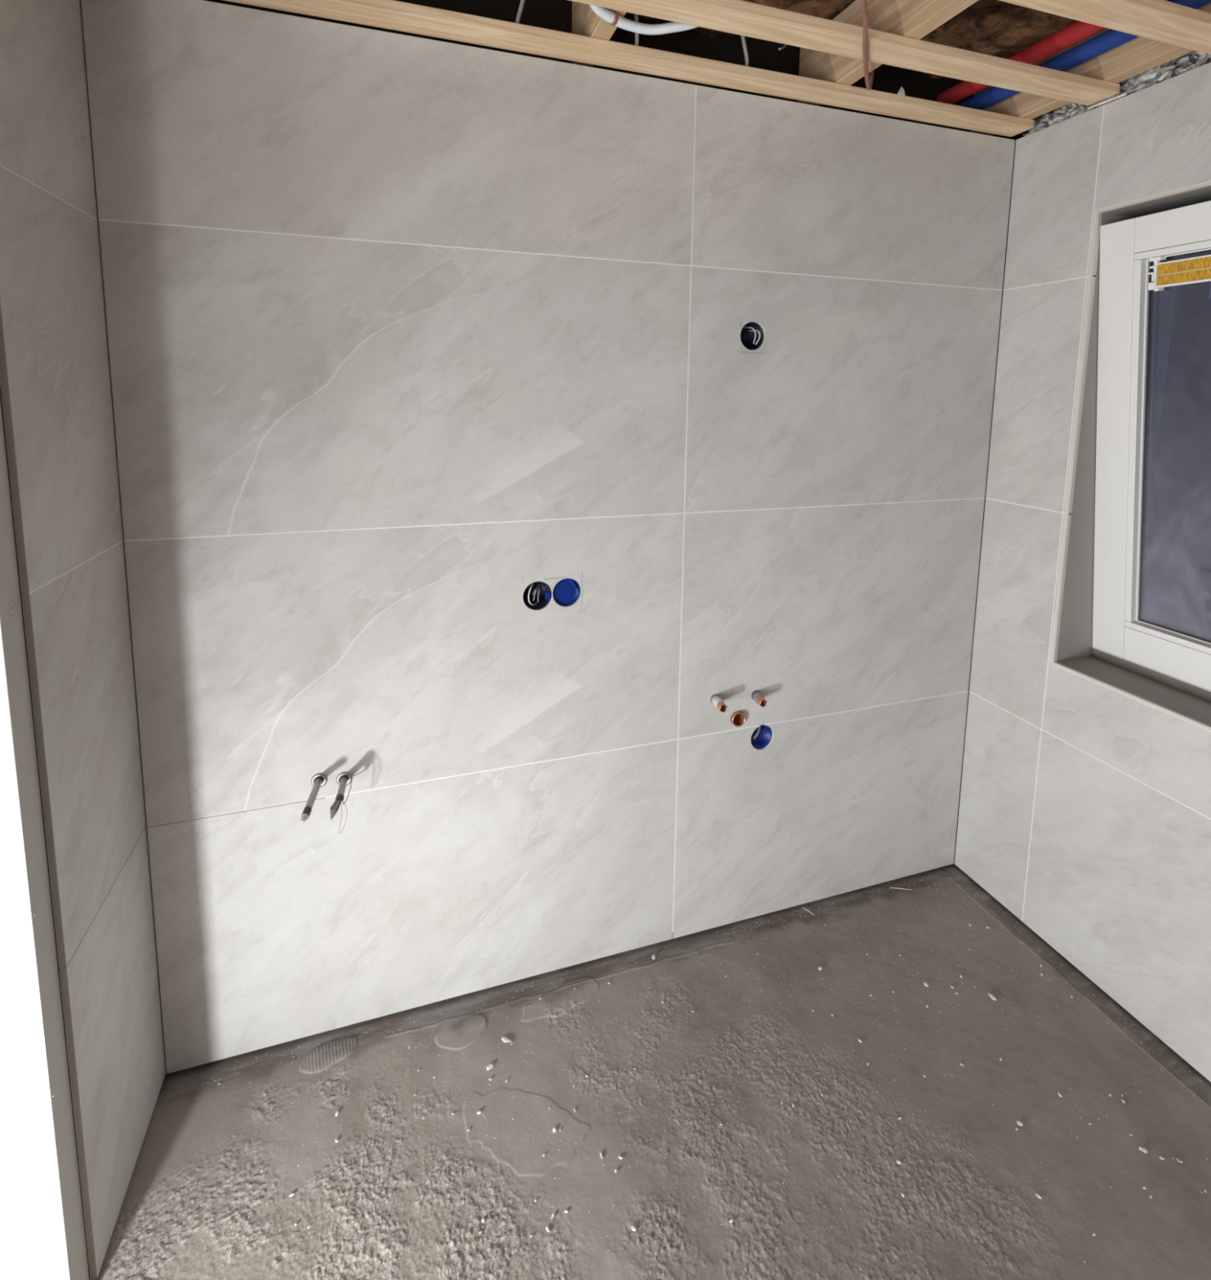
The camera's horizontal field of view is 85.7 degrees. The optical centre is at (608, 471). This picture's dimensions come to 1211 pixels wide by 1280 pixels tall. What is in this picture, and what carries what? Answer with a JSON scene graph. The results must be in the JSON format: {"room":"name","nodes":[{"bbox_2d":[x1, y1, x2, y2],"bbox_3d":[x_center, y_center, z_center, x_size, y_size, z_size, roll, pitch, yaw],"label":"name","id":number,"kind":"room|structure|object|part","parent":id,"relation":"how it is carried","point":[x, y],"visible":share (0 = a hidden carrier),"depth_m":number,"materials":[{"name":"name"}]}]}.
{"room":"building under construction","nodes":[
{"label":"building under construction","id":0,"kind":"room"},
{"bbox_2d":[0,0,166,1279],"bbox_3d":[-2.034,0.234,0.746,2.400,2.307,0.352,-2,7,-18],"label":"wall","id":1,"kind":"structure","parent":0,"point":[56,393],"depth_m":1.08,"materials":[{"name":"tile"}]},
{"bbox_2d":[80,0,1015,1074],"bbox_3d":[0.065,0.198,1.668,2.761,2.207,0.120,-2,7,-18],"label":"wall","id":2,"kind":"structure","parent":0,"point":[407,335],"depth_m":1.50,"materials":[{"name":"tile"}]},
{"bbox_2d":[300,773,327,823],"bbox_3d":[-0.625,0.686,1.388,0.033,0.033,0.162,-1,7,-14],"label":"supply pipe","id":3,"kind":"object","parent":2,"relation":"attached to","point":[318,780],"visible":0.99,"depth_m":1.38,"materials":[{"name":"metal"}]},
{"bbox_2d":[329,772,351,833],"bbox_3d":[-0.578,0.708,1.417,0.034,0.081,0.140,-1,7,-16],"label":"supply pipe","id":4,"kind":"object","parent":2,"relation":"attached to","point":[346,777],"visible":0.98,"depth_m":1.38,"materials":[{"name":"metal"}]},
{"bbox_2d":[522,581,553,608],"bbox_3d":[-0.173,0.291,1.563,0.074,0.068,0.038,-2,7,-18],"label":"box","id":5,"kind":"object","parent":2,"relation":"attached to","point":[537,594],"visible":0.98,"depth_m":1.58,"materials":[{"name":"blue plastic"}]},
{"bbox_2d":[552,578,580,605],"bbox_3d":[-0.103,0.289,1.570,0.068,0.068,0.010,-2,7,-18],"label":"box","id":6,"kind":"object","parent":2,"relation":"attached to","point":[566,592],"visible":1,"depth_m":1.57,"materials":[{"name":"blue plastic"}]},
{"bbox_2d":[710,693,727,712],"bbox_3d":[0.285,0.604,1.712,0.027,0.026,0.073,-2,7,-18],"label":"pipe stub","id":7,"kind":"object","parent":2,"relation":"attached to","point":[716,700],"visible":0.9,"depth_m":1.70,"materials":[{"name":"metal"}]},
{"bbox_2d":[730,711,745,726],"bbox_3d":[0.339,0.661,1.769,0.039,0.039,0.051,-2,7,-18],"label":"pipe stub","id":8,"kind":"object","parent":2,"relation":"attached to","point":[737,717],"visible":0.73,"depth_m":1.75,"materials":[{"name":"orange metal"}]},
{"bbox_2d":[740,322,763,350],"bbox_3d":[0.352,-0.341,1.654,0.068,0.068,0.038,-2,7,-18],"label":"box","id":9,"kind":"object","parent":2,"relation":"attached to","point":[751,334],"visible":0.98,"depth_m":1.67,"materials":[{"name":"blue plastic"}]},
{"bbox_2d":[751,690,767,706],"bbox_3d":[0.400,0.606,1.755,0.027,0.028,0.065,-2,7,-18],"label":"pipe stub","id":10,"kind":"object","parent":2,"relation":"attached to","point":[758,698],"visible":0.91,"depth_m":1.74,"materials":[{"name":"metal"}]},
{"bbox_2d":[751,724,772,748],"bbox_3d":[0.414,0.728,1.802,0.068,0.068,0.020,-2,7,-18],"label":"box","id":11,"kind":"object","parent":2,"relation":"attached to","point":[761,736],"visible":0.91,"depth_m":1.81,"materials":[{"name":"blue plastic"}]},
{"bbox_2d":[203,0,1025,142],"bbox_3d":[0.041,0.023,1.726,2.761,2.500,0.035,-2,7,-18],"label":"wall","id":12,"kind":"structure","parent":0,"point":[553,15],"depth_m":1.62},
{"bbox_2d":[93,863,1210,1279],"bbox_3d":[-0.421,1.539,-0.375,4.810,0.007,4.040,-2,7,-18],"label":"floor","id":13,"kind":"structure","parent":0,"point":[877,1231],"depth_m":1.33,"materials":[{"name":"grey concrete"}]},
{"bbox_2d":[486,1063,493,1070],"bbox_3d":[-0.263,1.314,1.440,0.017,0.005,0.010,-4,9,-35],"label":"crumb","id":14,"kind":"object","parent":13,"relation":"on","point":[490,1066],"visible":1,"depth_m":1.44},
{"bbox_2d":[501,1036,511,1043],"bbox_3d":[-0.236,1.307,1.500,0.026,0.004,0.011,4,8,24],"label":"crumb","id":15,"kind":"object","parent":13,"relation":"on","point":[504,1039],"visible":1,"depth_m":1.50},
{"bbox_2d":[631,1225,636,1231],"bbox_3d":[0.044,1.352,1.167,0.011,0.005,0.007,4,8,24],"label":"crumb","id":16,"kind":"object","parent":13,"relation":"on","point":[633,1228],"visible":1,"depth_m":1.17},
{"bbox_2d":[123,872,1207,1277],"bbox_3d":[0.229,1.341,1.274,2.135,0.002,0.993,-2,7,-18],"label":"grit","id":17,"kind":"object","parent":13,"relation":"on","point":[945,873],"visible":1,"depth_m":1.48,"materials":[{"name":"grey concrete"}]},
{"bbox_2d":[987,992,995,1000],"bbox_3d":[0.953,1.307,1.625,0.011,0.005,0.022,-3,8,-26],"label":"crumb","id":18,"kind":"object","parent":13,"relation":"on","point":[991,996],"visible":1,"depth_m":1.62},
{"bbox_2d":[1016,1120,1022,1125],"bbox_3d":[0.844,1.341,1.343,0.010,0.005,0.010,0,7,-7],"label":"crumb","id":19,"kind":"object","parent":13,"relation":"on","point":[1019,1122],"visible":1,"depth_m":1.34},
{"bbox_2d":[1138,1146,1147,1153],"bbox_3d":[1.062,1.349,1.298,0.015,0.005,0.009,4,8,26],"label":"crumb","id":20,"kind":"object","parent":13,"relation":"on","point":[1143,1149],"visible":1,"depth_m":1.30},
{"bbox_2d":[565,0,1077,79],"bbox_3d":[-0.409,-0.874,-0.660,4.920,0.146,4.120,-2,7,-18],"label":"ceiling","id":21,"kind":"structure","parent":0,"point":[994,28],"depth_m":1.62,"materials":[{"name":"brown wood"}]},
{"bbox_2d":[515,0,524,23],"bbox_3d":[-0.171,-0.988,1.326,0.046,0.164,0.013,0,7,-3],"label":"hanging cable","id":22,"kind":"object","parent":21,"relation":"hanging from","point":[522,2],"visible":0.78,"depth_m":1.33,"materials":[{"name":"white plastic"}]},
{"bbox_2d":[571,0,626,66],"bbox_3d":[0.195,-0.901,0.711,0.040,0.154,1.700,-2,7,-18],"label":"joist","id":23,"kind":"object","parent":21,"relation":"attached to","point":[584,22],"visible":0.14,"depth_m":1.38,"materials":[{"name":"brown wood"}]},
{"bbox_2d":[589,4,697,35],"bbox_3d":[0.081,-0.909,1.269,0.320,0.076,0.096,-3,8,-28],"label":"conduit","id":24,"kind":"object","parent":23,"relation":"attached to","point":[613,19],"visible":0.73,"depth_m":1.30,"materials":[{"name":"white plastic"}]},
{"bbox_2d":[634,13,638,45],"bbox_3d":[0.056,-0.995,1.406,0.010,0.164,0.028,-3,8,-30],"label":"hanging cable","id":25,"kind":"object","parent":21,"relation":"hanging from","point":[636,15],"visible":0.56,"depth_m":1.40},
{"bbox_2d":[740,35,748,66],"bbox_3d":[0.301,-1.001,1.486,0.038,0.164,0.018,1,7,5],"label":"hanging cable","id":26,"kind":"object","parent":21,"relation":"hanging from","point":[743,39],"visible":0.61,"depth_m":1.48,"materials":[{"name":"white plastic"}]},
{"bbox_2d":[797,0,977,106],"bbox_3d":[0.772,-0.916,0.898,0.040,0.154,1.700,-2,7,-18],"label":"joist","id":27,"kind":"object","parent":21,"relation":"attached to","point":[913,19],"visible":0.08,"depth_m":1.41,"materials":[{"name":"brown wood"}]},
{"bbox_2d":[222,0,1034,137],"bbox_3d":[0.096,-0.904,1.443,2.162,0.020,0.070,-2,7,-18],"label":"batten","id":28,"kind":"object","parent":27,"relation":"attached to","point":[393,15],"visible":1,"depth_m":1.41,"materials":[{"name":"brown wood"}]},
{"bbox_2d":[897,87,904,95],"bbox_3d":[0.718,-0.935,1.604,0.022,0.018,0.004,-2,7,-18],"label":"wood splinter","id":29,"kind":"object","parent":28,"relation":"on","point":[900,91],"visible":1,"depth_m":1.60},
{"bbox_2d":[568,0,1119,105],"bbox_3d":[0.163,-0.878,1.239,2.162,0.020,0.074,-2,7,-18],"label":"batten","id":30,"kind":"object","parent":27,"relation":"attached to","point":[740,17],"visible":1,"depth_m":1.34,"materials":[{"name":"brown wood"}]},
{"bbox_2d":[859,0,874,90],"bbox_3d":[0.496,-0.895,1.260,0.015,0.080,0.722,4,8,23],"label":"cable","id":31,"kind":"object","parent":30,"relation":"hanging from","point":[868,81],"visible":1,"depth_m":1.33,"materials":[{"name":"brown plastic"}]},
{"bbox_2d":[998,0,1210,54],"bbox_3d":[0.242,-0.847,0.995,2.162,0.020,0.074,-2,7,-18],"label":"batten","id":32,"kind":"object","parent":27,"relation":"attached to","point":[1164,21],"visible":1,"depth_m":1.23,"materials":[{"name":"brown wood"}]},
{"bbox_2d":[936,20,1104,104],"bbox_3d":[1.132,-0.957,1.218,0.045,0.043,1.290,-2,7,-18],"label":"conduit pipe","id":33,"kind":"object","parent":21,"relation":"attached to","point":[1077,31],"visible":0.59,"depth_m":1.54,"materials":[{"name":"red plastic"}]},
{"bbox_2d":[955,0,1210,110],"bbox_3d":[1.189,-0.936,1.239,0.046,0.043,1.290,-2,7,-18],"label":"conduit pipe","id":34,"kind":"object","parent":21,"relation":"attached to","point":[1109,39],"visible":0.54,"depth_m":1.51,"materials":[{"name":"blue plastic"}]},
{"bbox_2d":[969,0,1210,136],"bbox_3d":[1.320,-0.931,1.076,0.042,0.154,1.700,-2,7,-18],"label":"joist","id":35,"kind":"object","parent":21,"relation":"attached to","point":[1135,56],"visible":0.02,"depth_m":1.52,"materials":[{"name":"brown wood"}]},
{"bbox_2d":[953,62,1210,1082],"bbox_3d":[1.790,0.411,0.135,0.165,2.207,3.910,-2,7,-18],"label":"wall","id":36,"kind":"structure","parent":0,"point":[1084,806],"depth_m":1.70,"materials":[{"name":"tile"}]},
{"bbox_2d":[1086,92,1127,109],"bbox_3d":[1.197,-0.891,1.572,0.006,0.007,0.087,-2,8,-22],"label":"strip","id":37,"kind":"object","parent":36,"relation":"attached to","point":[1125,93],"visible":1,"depth_m":1.57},
{"bbox_2d":[1022,50,1210,136],"bbox_3d":[1.360,-0.890,1.195,0.055,0.104,1.292,-2,7,-18],"label":"insulation","id":38,"kind":"object","parent":36,"relation":"on","point":[1191,60],"visible":0.39,"depth_m":1.53,"materials":[{"name":"silver metal"}]},
{"bbox_2d":[1049,180,1210,732],"bbox_3d":[1.452,-0.004,1.225,0.217,1.171,1.035,-2,7,-18],"label":"window","id":39,"kind":"structure","parent":36,"relation":"in","point":[1102,611],"depth_m":1.63,"materials":[{"name":"plastic"}]},
{"bbox_3d":[1.420,0.562,1.287,0.143,0.032,1.016,-2,7,-18],"label":"sill","id":40,"kind":"part","parent":39,"relation":"part of","materials":[{"name":"tile"}]},
{"bbox_3d":[1.442,-0.011,1.235,0.004,0.919,0.813,-9,10,-17],"label":"pane","id":41,"kind":"part","parent":39,"relation":"part of","materials":[{"name":"glass"}]},
{"bbox_3d":[1.526,-0.005,1.249,0.062,1.150,1.014,-2,7,-18],"label":"frame","id":42,"kind":"part","parent":39,"relation":"part of","materials":[{"name":"white plastic"}]},
{"bbox_3d":[1.490,0.492,1.316,0.056,0.091,0.826,-9,10,-17],"label":"rail","id":43,"kind":"part","parent":39,"relation":"part of","materials":[{"name":"white plastic"}]},
{"bbox_3d":[1.388,-0.508,1.154,0.056,0.080,0.826,-9,10,-17],"label":"rail","id":44,"kind":"part","parent":39,"relation":"part of","materials":[{"name":"white plastic"}]},
{"bbox_2d":[1147,254,1210,291],"bbox_3d":[1.381,-0.412,1.168,0.029,0.078,0.762,-2,7,-18],"label":"sticker","id":45,"kind":"object","parent":39,"relation":"attached to","point":[1197,269],"visible":1,"depth_m":1.47,"materials":[{"name":"yellow paper"}]},
{"bbox_2d":[1186,561,1210,608],"bbox_3d":[1.432,0.280,1.502,0.027,0.105,0.173,-2,7,-18],"label":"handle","id":46,"kind":"object","parent":39,"relation":"attached to","point":[1203,598],"visible":1,"depth_m":1.55,"materials":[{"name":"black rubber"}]},
{"bbox_3d":[1.426,0.234,1.494,0.014,0.013,0.173,-9,10,-17],"label":"lever","id":47,"kind":"part","parent":46,"relation":"part of","materials":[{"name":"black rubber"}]},
{"bbox_3d":[1.422,0.307,1.552,0.010,0.038,0.038,-9,10,-17],"label":"keyhole plate","id":48,"kind":"part","parent":46,"relation":"part of","materials":[{"name":"grey metal"}]},
{"bbox_3d":[-2.022,0.204,0.535,2.294,2.420,0.053,-2,7,-18],"label":"wall","id":49,"kind":"structure","parent":0,"visible":0},
{"bbox_2d":[0,399,88,1279],"bbox_3d":[-0.883,0.190,0.901,0.097,2.354,0.054,-2,7,-18],"label":"trim","id":50,"kind":"structure","parent":49,"relation":"attached to","point":[42,1233],"depth_m":0.97,"materials":[{"name":"white paint"}]},
{"label":"outside","id":51,"kind":"structure","parent":0,"visible":0},
{"bbox_2d":[1097,281,1210,700],"bbox_3d":[4.453,-1.016,4.476,0.300,6.000,9.000,-2,7,-18],"label":"window pane","id":52,"kind":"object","parent":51,"point":[1180,531],"depth_m":4.80,"materials":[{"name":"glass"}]}
]}

